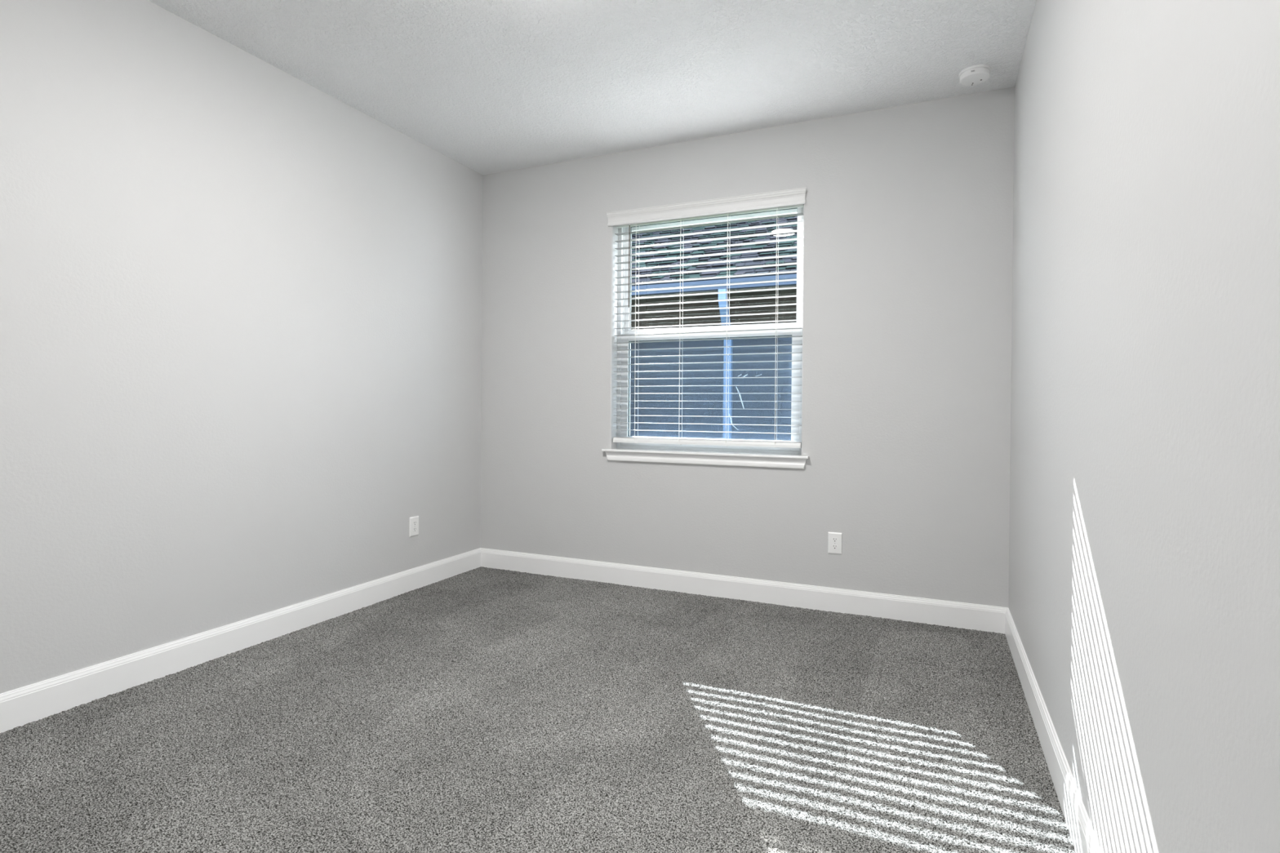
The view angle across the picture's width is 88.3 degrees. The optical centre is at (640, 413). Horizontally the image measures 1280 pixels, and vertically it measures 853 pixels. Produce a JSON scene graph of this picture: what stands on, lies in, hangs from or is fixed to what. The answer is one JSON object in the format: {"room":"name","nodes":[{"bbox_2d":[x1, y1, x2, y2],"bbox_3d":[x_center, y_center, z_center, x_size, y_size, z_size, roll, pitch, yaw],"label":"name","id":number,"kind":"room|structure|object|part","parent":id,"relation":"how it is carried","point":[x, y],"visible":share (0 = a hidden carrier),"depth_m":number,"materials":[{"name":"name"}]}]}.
{"room":"empty bedroom","nodes":[
{"label":"empty bedroom","id":0,"kind":"room"},
{"bbox_2d":[0,0,482,693],"bbox_3d":[-1.995,-0.278,2.790,0.120,2.960,4.410,1,0,24],"label":"wall","id":1,"kind":"structure","parent":0,"point":[240,304],"depth_m":2.85,"materials":[{"name":"grey paint"}]},
{"bbox_2d":[0,547,480,733],"bbox_3d":[-1.953,1.028,2.750,0.016,0.149,4.120,1,0,24],"label":"baseboard","id":2,"kind":"structure","parent":1,"relation":"attached to","point":[19,707],"depth_m":2.85,"materials":[{"name":"white paint"}]},
{"bbox_2d":[408,515,418,537],"bbox_3d":[-1.384,0.692,4.035,0.009,0.119,0.075,1,0,24],"label":"wall outlet","id":3,"kind":"object","parent":1,"relation":"attached to","point":[414,521],"visible":1,"depth_m":4.03,"materials":[{"name":"white plastic"}]},
{"bbox_2d":[0,566,1075,852],"bbox_3d":[-0.473,1.099,2.095,3.254,0.010,4.120,1,0,24],"label":"floor","id":4,"kind":"structure","parent":0,"point":[481,709],"depth_m":2.20,"materials":[{"name":"grey carpet"}]},
{"bbox_2d":[147,0,1036,175],"bbox_3d":[-0.452,-1.691,2.073,3.254,0.100,4.120,1,0,24],"label":"ceiling","id":5,"kind":"structure","parent":0,"point":[491,86],"depth_m":3.06,"materials":[{"name":"white paint"}]},
{"bbox_2d":[958,64,991,85],"bbox_3d":[1.600,-1.615,3.161,0.140,0.038,0.140,1,0,24],"label":"smoke detector","id":6,"kind":"object","parent":5,"relation":"attached to","point":[977,74],"visible":1,"depth_m":3.13,"materials":[{"name":"white plastic"}]},
{"bbox_3d":[1.601,-1.629,3.160,0.140,0.009,0.140,1,0,24],"label":"mounting plate","id":7,"kind":"part","parent":6,"relation":"part of","materials":[{"name":"white plastic"}]},
{"bbox_2d":[480,86,1014,607],"bbox_3d":[0.406,-0.270,4.045,3.254,2.960,0.170,1,0,24],"label":"wall","id":8,"kind":"structure","parent":0,"point":[908,209],"depth_m":3.69,"materials":[{"name":"grey paint"}]},
{"bbox_2d":[601,448,808,458],"bbox_3d":[0.366,0.241,3.997,1.291,0.014,0.126,1,0,24],"label":"window sill","id":9,"kind":"structure","parent":8,"relation":"attached to","point":[620,450],"depth_m":3.94,"materials":[{"name":"white wood"}]},
{"bbox_2d":[604,451,806,468],"bbox_3d":[0.354,0.277,3.968,1.267,0.058,0.018,1,0,24],"label":"apron","id":10,"kind":"object","parent":8,"relation":"attached to","point":[792,463],"visible":0.92,"depth_m":3.94,"materials":[{"name":"white paint"}]},
{"bbox_2d":[616,207,803,454],"bbox_3d":[0.419,-0.504,4.093,1.200,1.482,0.106,1,0,24],"label":"window","id":11,"kind":"structure","parent":8,"relation":"in","point":[623,400],"depth_m":4.08,"materials":[{"name":"white plastic"}]},
{"bbox_2d":[606,187,805,448],"bbox_3d":[0.366,-0.537,3.992,1.250,1.467,0.090,1,0,24],"label":"window blind","id":12,"kind":"object","parent":11,"relation":"attached to","point":[795,197],"visible":0.88,"depth_m":3.97,"materials":[{"name":"white plastic"}]},
{"bbox_3d":[-0.032,-0.511,4.154,0.002,1.364,0.002,1,0,24],"label":"lift cord","id":13,"kind":"part","parent":12,"relation":"part of","materials":[{"name":"white fabric"}]},
{"bbox_3d":[-0.024,-0.511,4.182,0.002,1.364,0.054,1,0,24],"label":"ladder cord","id":14,"kind":"part","parent":12,"relation":"part of","materials":[{"name":"white fabric"}]},
{"bbox_3d":[0.241,-0.508,4.033,0.002,1.364,0.002,1,0,24],"label":"lift cord","id":15,"kind":"part","parent":12,"relation":"part of","materials":[{"name":"white fabric"}]},
{"bbox_3d":[0.249,-0.508,4.061,0.002,1.364,0.054,1,0,24],"label":"ladder cord","id":16,"kind":"part","parent":12,"relation":"part of","materials":[{"name":"white fabric"}]},
{"bbox_3d":[0.376,0.177,4.009,1.186,0.030,0.056,1,0,24],"label":"rail","id":17,"kind":"part","parent":12,"relation":"part of","materials":[{"name":"white plastic"}]},
{"bbox_3d":[0.513,-0.505,3.913,0.002,1.364,0.002,1,0,24],"label":"lift cord","id":18,"kind":"part","parent":12,"relation":"part of","materials":[{"name":"white fabric"}]},
{"bbox_3d":[0.521,-0.505,3.941,0.002,1.364,0.054,1,0,24],"label":"ladder cord","id":19,"kind":"part","parent":12,"relation":"part of","materials":[{"name":"white fabric"}]},
{"bbox_3d":[0.780,-0.502,3.795,0.002,1.364,0.002,0,0,-6],"label":"lift cord","id":20,"kind":"part","parent":12,"relation":"part of","materials":[{"name":"white fabric"}]},
{"bbox_3d":[0.788,-0.502,3.823,0.002,1.364,0.054,1,0,24],"label":"ladder cord","id":21,"kind":"part","parent":12,"relation":"part of","materials":[{"name":"white fabric"}]},
{"bbox_3d":[0.403,-0.146,4.065,1.149,0.723,0.030,1,0,24],"label":"sash","id":22,"kind":"part","parent":11,"relation":"part of","materials":[{"name":"white plastic"}]},
{"bbox_3d":[0.421,-0.856,4.091,1.148,0.748,0.030,1,0,24],"label":"sash","id":23,"kind":"part","parent":11,"relation":"part of","materials":[{"name":"white plastic"}]},
{"bbox_2d":[480,547,1008,634],"bbox_3d":[0.358,1.036,3.971,3.254,0.149,0.016,1,0,24],"label":"baseboard","id":24,"kind":"structure","parent":8,"relation":"attached to","point":[979,617],"depth_m":3.81,"materials":[{"name":"white paint"}]},
{"bbox_2d":[827,532,842,554],"bbox_3d":[1.076,0.721,3.655,0.075,0.119,0.009,1,0,24],"label":"wall outlet","id":25,"kind":"object","parent":8,"relation":"attached to","point":[834,540],"visible":1,"depth_m":3.65,"materials":[{"name":"white plastic"}]},
{"bbox_2d":[831,544,838,549],"bbox_3d":[1.075,0.740,3.653,0.034,0.028,0.003,1,0,24],"label":"receptacle","id":26,"kind":"object","parent":25,"relation":"attached to","point":[833,546],"depth_m":3.65,"materials":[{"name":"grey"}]},
{"bbox_2d":[831,537,838,542],"bbox_3d":[1.075,0.701,3.652,0.034,0.028,0.003,1,0,24],"label":"receptacle","id":27,"kind":"object","parent":25,"relation":"attached to","point":[834,540],"depth_m":3.65,"materials":[{"name":"white plastic"}]},
{"bbox_2d":[1008,0,1279,852],"bbox_3d":[1.090,-0.244,1.424,0.120,2.960,4.410,1,0,24],"label":"wall","id":28,"kind":"structure","parent":0,"point":[1144,600],"depth_m":1.17,"materials":[{"name":"grey paint"}]},
{"bbox_2d":[1004,608,1102,852],"bbox_3d":[1.008,1.061,1.439,0.016,0.149,4.120,1,0,24],"label":"baseboard","id":29,"kind":"structure","parent":28,"relation":"attached to","point":[1083,837],"depth_m":1.99,"materials":[{"name":"white paint"}]},
{"label":"outside","id":30,"kind":"structure","parent":0,"visible":0},
{"bbox_3d":[3.058,1.402,11.627,26.000,0.200,15.830,1,0,24],"label":"ground","id":31,"kind":"structure","parent":30,"visible":0},
{"bbox_2d":[630,216,796,439],"bbox_3d":[2.820,-1.390,12.256,17.000,5.370,9.949,1,0,24],"label":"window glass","id":32,"kind":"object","parent":31,"relation":"on","point":[666,387],"visible":0.09,"depth_m":8.24,"materials":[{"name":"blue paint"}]}
]}

